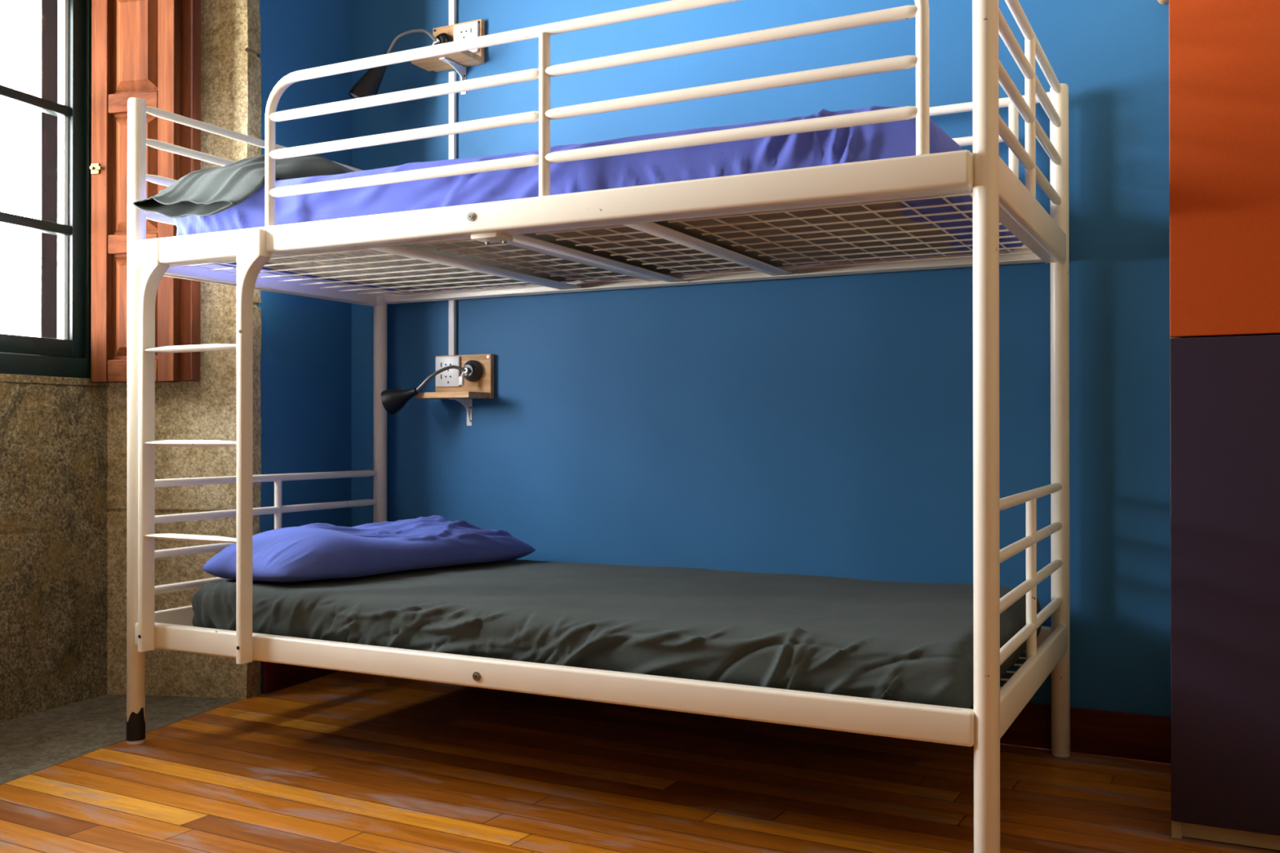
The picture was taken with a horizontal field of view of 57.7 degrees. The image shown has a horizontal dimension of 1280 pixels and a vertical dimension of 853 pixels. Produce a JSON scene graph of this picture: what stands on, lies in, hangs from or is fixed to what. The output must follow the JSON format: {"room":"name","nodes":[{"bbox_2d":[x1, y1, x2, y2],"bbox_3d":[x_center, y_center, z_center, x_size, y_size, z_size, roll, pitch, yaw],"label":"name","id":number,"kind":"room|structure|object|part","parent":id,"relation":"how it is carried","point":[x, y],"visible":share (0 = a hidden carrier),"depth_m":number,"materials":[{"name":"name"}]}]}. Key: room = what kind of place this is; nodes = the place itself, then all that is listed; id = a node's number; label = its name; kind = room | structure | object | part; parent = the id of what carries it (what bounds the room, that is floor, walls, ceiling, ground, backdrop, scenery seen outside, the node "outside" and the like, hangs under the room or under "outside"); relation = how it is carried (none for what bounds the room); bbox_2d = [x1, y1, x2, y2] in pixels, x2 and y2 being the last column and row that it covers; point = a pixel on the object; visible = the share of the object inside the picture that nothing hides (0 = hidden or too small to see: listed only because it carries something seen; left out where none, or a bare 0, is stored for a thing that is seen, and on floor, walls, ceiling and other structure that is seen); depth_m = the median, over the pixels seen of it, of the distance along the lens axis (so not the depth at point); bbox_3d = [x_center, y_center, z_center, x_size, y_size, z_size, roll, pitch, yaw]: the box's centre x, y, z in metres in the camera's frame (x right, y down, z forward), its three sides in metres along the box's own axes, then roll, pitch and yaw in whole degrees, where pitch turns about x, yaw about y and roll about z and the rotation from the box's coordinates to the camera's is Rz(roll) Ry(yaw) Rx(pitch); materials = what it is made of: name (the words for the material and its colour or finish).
{"room":"dormitory","nodes":[
{"label":"dormitory","id":0,"kind":"room"},
{"bbox_2d":[40,0,57,338],"bbox_3d":[-2.022,-0.905,2.828,0.166,1.800,1.700,0,0,21],"label":"wall","id":1,"kind":"structure","parent":0,"point":[49,185],"depth_m":3.46,"materials":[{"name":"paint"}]},
{"bbox_2d":[89,0,200,382],"bbox_3d":[-1.438,-0.885,3.365,0.310,1.515,0.096,0,0,13],"label":"window shutter","id":2,"kind":"object","parent":1,"relation":"attached to","point":[149,51],"visible":0.81,"depth_m":3.35,"materials":[{"name":"brown wood"}]},
{"bbox_3d":[-1.457,-0.527,3.355,0.164,0.054,0.030,0,0,13],"label":"cross rail","id":3,"kind":"part","parent":2,"relation":"part of","materials":[{"name":"brown wood"}]},
{"bbox_3d":[-1.457,-0.160,3.353,0.164,0.065,0.030,0,0,13],"label":"cross rail","id":4,"kind":"part","parent":2,"relation":"part of","materials":[{"name":"brown wood"}]},
{"bbox_3d":[-1.458,-0.935,3.357,0.164,0.054,0.030,0,0,13],"label":"cross rail","id":5,"kind":"part","parent":2,"relation":"part of","materials":[{"name":"brown wood"}]},
{"bbox_3d":[-1.457,-0.346,3.354,0.165,0.308,0.020,0,0,13],"label":"panel","id":6,"kind":"part","parent":2,"relation":"part of","materials":[{"name":"brown wood"}]},
{"bbox_3d":[-1.458,-0.732,3.356,0.165,0.354,0.020,0,0,13],"label":"panel","id":7,"kind":"part","parent":2,"relation":"part of","materials":[{"name":"brown wood"}]},
{"bbox_3d":[-1.458,-1.113,3.357,0.165,0.300,0.020,0,0,13],"label":"panel","id":8,"kind":"part","parent":2,"relation":"part of","materials":[{"name":"brown wood"}]},
{"bbox_2d":[0,373,110,722],"bbox_3d":[-1.966,0.326,2.820,0.264,0.938,1.528,0,0,21],"label":"wall","id":9,"kind":"structure","parent":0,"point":[54,510],"depth_m":3.27,"materials":[{"name":"stone"}]},
{"bbox_2d":[0,0,91,378],"bbox_3d":[-1.894,-0.900,2.795,0.090,1.510,1.410,0,0,21],"label":"window","id":10,"kind":"structure","parent":9,"relation":"in","point":[68,355],"depth_m":3.36,"materials":[{"name":"black paint"}]},
{"bbox_2d":[0,693,242,785],"bbox_3d":[-1.607,0.819,2.763,0.612,0.051,1.777,0,0,22],"label":"floor","id":11,"kind":"structure","parent":0,"point":[31,744],"depth_m":3.07,"materials":[{"name":"stone"}]},
{"bbox_2d":[257,0,351,693],"bbox_3d":[-1.171,-0.626,3.715,0.296,2.850,0.490,0,0,27],"label":"wall","id":12,"kind":"structure","parent":0,"point":[306,353],"depth_m":3.66,"materials":[{"name":"blue paint"}]},
{"bbox_2d":[106,0,261,698],"bbox_3d":[-1.418,-0.627,3.524,0.591,2.850,0.172,0,0,8],"label":"wall","id":13,"kind":"structure","parent":12,"relation":"attached to","point":[205,409],"depth_m":3.42,"materials":[{"name":"stone"}]},
{"bbox_2d":[262,661,338,693],"bbox_3d":[-1.042,0.740,3.658,0.016,0.118,0.425,0,0,22],"label":"baseboard","id":14,"kind":"structure","parent":12,"relation":"attached to","point":[276,677],"depth_m":3.54,"materials":[{"name":"red wood"}]},
{"bbox_2d":[0,671,1279,852],"bbox_3d":[-0.303,0.810,1.022,4.050,0.050,4.500,0,0,27],"label":"floor","id":15,"kind":"structure","parent":0,"point":[340,762],"depth_m":2.54,"materials":[{"name":"brown wood"}]},
{"bbox_2d":[125,0,1070,852],"bbox_3d":[-0.136,-0.016,2.849,2.131,1.620,1.023,0,0,27],"label":"bunk bed","id":16,"kind":"object","parent":15,"relation":"on","point":[998,195],"visible":0.83,"depth_m":2.48,"materials":[{"name":"beige paint"}]},
{"bbox_3d":[-1.269,-0.017,2.925,0.043,1.616,0.043,0,0,27],"label":"leg","id":17,"kind":"part","parent":16,"relation":"part of","materials":[{"name":"beige paint"}]},
{"bbox_3d":[-1.049,0.511,3.337,0.048,0.067,0.902,0,0,27],"label":"rail","id":18,"kind":"part","parent":16,"relation":"part of","materials":[{"name":"white metal"}]},
{"bbox_3d":[-1.050,-0.425,3.341,0.048,0.070,0.902,0,0,27],"label":"rail","id":19,"kind":"part","parent":16,"relation":"part of","materials":[{"name":"white metal"}]},
{"bbox_3d":[-0.841,-0.013,3.760,0.043,1.616,0.043,0,0,27],"label":"leg","id":20,"kind":"part","parent":16,"relation":"part of","materials":[{"name":"beige paint"}]},
{"bbox_3d":[-0.343,-0.433,2.447,2.050,0.060,0.074,0,0,27],"label":"rail","id":21,"kind":"part","parent":16,"relation":"part of","materials":[{"name":"white metal"}]},
{"bbox_3d":[-0.338,0.516,2.451,2.050,0.060,0.054,0,0,27],"label":"rail","id":22,"kind":"part","parent":16,"relation":"part of","materials":[{"name":"white metal"}]},
{"bbox_3d":[-0.185,-0.641,2.353,1.537,0.350,0.023,0,0,27],"label":"guard rail","id":23,"kind":"part","parent":16,"relation":"part of","materials":[{"name":"white metal"}]},
{"bbox_2d":[173,106,1023,292],"bbox_3d":[-0.119,-0.512,2.865,1.926,0.170,0.913,0,0,27],"label":"mattress","id":24,"kind":"object","parent":16,"relation":"on","point":[896,139],"visible":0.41,"depth_m":2.53,"materials":[{"name":"purple fabric"}]},
{"bbox_2d":[132,154,354,217],"bbox_3d":[-0.899,-0.603,3.072,0.428,0.212,0.703,0,0,27],"label":"pillow","id":25,"kind":"object","parent":24,"relation":"on","point":[210,191],"visible":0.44,"depth_m":2.84,"materials":[{"name":"grey fabric"}]},
{"bbox_2d":[191,559,1040,709],"bbox_3d":[-0.076,0.451,2.841,1.919,0.144,0.916,0,0,27],"label":"mattress","id":26,"kind":"object","parent":16,"relation":"on","point":[902,642],"visible":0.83,"depth_m":2.48,"materials":[{"name":"grey fabric"}]},
{"bbox_2d":[202,515,535,582],"bbox_3d":[-0.718,0.322,3.177,0.527,0.129,0.830,0,0,27],"label":"pillow","id":27,"kind":"object","parent":26,"relation":"on","point":[313,551],"visible":0.96,"depth_m":3.01,"materials":[{"name":"blue fabric"}]},
{"bbox_3d":[0.084,-0.429,3.280,2.050,0.060,0.050,0,0,27],"label":"rail","id":28,"kind":"part","parent":16,"relation":"part of","materials":[{"name":"white metal"}]},
{"bbox_3d":[0.589,-0.022,1.974,0.043,1.616,0.043,0,0,27],"label":"leg","id":29,"kind":"part","parent":16,"relation":"part of","materials":[{"name":"beige paint"}]},
{"bbox_3d":[0.120,-0.637,3.275,1.980,0.350,0.023,0,0,27],"label":"guard rail","id":30,"kind":"part","parent":16,"relation":"part of","materials":[{"name":"white metal"}]},
{"bbox_3d":[0.797,-0.430,2.396,0.048,0.070,0.902,0,0,27],"label":"rail","id":31,"kind":"part","parent":16,"relation":"part of","materials":[{"name":"white metal"}]},
{"bbox_3d":[0.797,0.506,2.391,0.048,0.067,0.902,0,0,27],"label":"rail","id":32,"kind":"part","parent":16,"relation":"part of","materials":[{"name":"white metal"}]},
{"bbox_3d":[0.085,0.520,3.275,2.050,0.060,0.050,0,0,27],"label":"rail","id":33,"kind":"part","parent":16,"relation":"part of","materials":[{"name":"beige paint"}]},
{"bbox_3d":[1.016,-0.018,2.809,0.043,1.616,0.043,0,0,27],"label":"leg","id":34,"kind":"part","parent":16,"relation":"part of","materials":[{"name":"beige paint"}]},
{"bbox_2d":[1168,0,1279,850],"bbox_3d":[1.583,-0.309,2.239,1.000,2.200,0.556,0,0,27],"label":"tall cabinet","id":35,"kind":"object","parent":15,"relation":"on","point":[1224,55],"visible":1,"depth_m":2.17,"materials":[{"name":"laminate"}]},
{"bbox_3d":[1.238,-0.791,2.117,0.498,1.238,0.021,0,0,27],"label":"door","id":36,"kind":"part","parent":35,"relation":"part of","materials":[{"name":"orange laminate"}]},
{"bbox_3d":[1.239,0.291,2.112,0.498,0.922,0.021,0,0,27],"label":"door","id":37,"kind":"part","parent":35,"relation":"part of","materials":[{"name":"laminate"}]},
{"bbox_2d":[351,0,1170,716],"bbox_3d":[0.752,-0.630,3.089,4.050,2.850,0.150,0,0,27],"label":"wall","id":38,"kind":"structure","parent":0,"point":[823,425],"depth_m":3.15,"materials":[{"name":"blue paint"}]},
{"bbox_2d":[410,18,484,94],"bbox_3d":[-0.610,-1.163,3.623,0.202,0.221,0.145,0,0,27],"label":"wall shelf","id":39,"kind":"object","parent":38,"relation":"attached to","point":[459,61],"visible":0.61,"depth_m":3.63,"materials":[{"name":"brown wood"}]},
{"bbox_2d":[348,28,453,107],"bbox_3d":[-0.753,-1.123,3.657,0.323,0.248,0.081,0,0,-14],"label":"reading lamp","id":40,"kind":"object","parent":39,"relation":"attached to","point":[369,84],"visible":0.72,"depth_m":3.62,"materials":[{"name":"black plastic"}]},
{"bbox_3d":[-0.852,-1.086,3.640,0.124,0.173,0.080,0,0,-29],"label":"lamp shade","id":41,"kind":"part","parent":40,"relation":"part of","materials":[{"name":"black plastic"}]},
{"bbox_2d":[435,38,440,44],"bbox_3d":[-0.639,-1.213,3.653,0.019,0.019,0.012,0,0,27],"label":"socket","id":42,"kind":"object","parent":40,"relation":"attached to","point":[437,41],"depth_m":3.65,"materials":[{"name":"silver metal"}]},
{"bbox_3d":[-0.546,-1.218,3.645,0.092,0.096,0.009,0,0,27],"label":"socket plate","id":43,"kind":"part","parent":39,"relation":"part of","materials":[{"name":"white plastic"}]},
{"bbox_2d":[448,0,456,355],"bbox_3d":[-0.596,-1.139,3.690,0.022,1.826,0.014,0,0,27],"label":"cable conduit","id":44,"kind":"object","parent":38,"relation":"attached to","point":[452,3],"visible":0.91,"depth_m":3.68,"materials":[{"name":"white plastic"}]},
{"bbox_2d":[415,353,493,426],"bbox_3d":[-0.580,-0.114,3.614,0.218,0.223,0.125,0,0,27],"label":"wall shelf","id":45,"kind":"object","parent":38,"relation":"attached to","point":[447,387],"visible":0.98,"depth_m":3.63,"materials":[{"name":"brown wood"}]},
{"bbox_2d":[380,360,483,414],"bbox_3d":[-0.645,-0.122,3.612,0.312,0.170,0.079,0,0,1],"label":"reading lamp","id":46,"kind":"object","parent":45,"relation":"attached to","point":[393,401],"visible":1,"depth_m":3.59,"materials":[{"name":"black plastic"},{"name":"white plastic"},{"name":"chrome"}]},
{"bbox_3d":[-0.744,-0.079,3.595,0.117,0.083,0.080,0,0,27],"label":"lamp shade","id":47,"kind":"part","parent":46,"relation":"part of","materials":[{"name":"black plastic"}]},
{"bbox_2d":[458,371,464,385],"bbox_3d":[-0.549,-0.152,3.594,0.022,0.048,0.016,0,0,27],"label":"switch","id":48,"kind":"object","parent":46,"relation":"attached to","point":[461,379],"depth_m":3.59,"materials":[{"name":"white plastic"}]},
{"bbox_2d":[464,367,470,373],"bbox_3d":[-0.538,-0.174,3.596,0.019,0.019,0.012,0,0,27],"label":"socket","id":49,"kind":"object","parent":46,"relation":"attached to","point":[467,370],"depth_m":3.59,"materials":[{"name":"silver metal"}]},
{"bbox_3d":[-0.608,-0.173,3.672,0.092,0.096,0.009,0,0,27],"label":"socket plate","id":50,"kind":"part","parent":45,"relation":"part of","materials":[{"name":"white plastic"}]},
{"bbox_2d":[970,702,1170,764],"bbox_3d":[0.719,0.741,3.006,3.740,0.108,0.018,0,0,27],"label":"baseboard","id":51,"kind":"structure","parent":38,"relation":"attached to","point":[1113,734],"depth_m":2.79,"materials":[{"name":"red wood"}]},
{"bbox_2d":[1157,0,1168,4],"bbox_3d":[1.233,-1.019,2.729,0.044,0.043,0.054,0,0,27],"label":"peg","id":52,"kind":"object","parent":38,"relation":"attached to","point":[1162,2],"visible":0.94,"depth_m":2.74,"materials":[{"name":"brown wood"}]}
]}

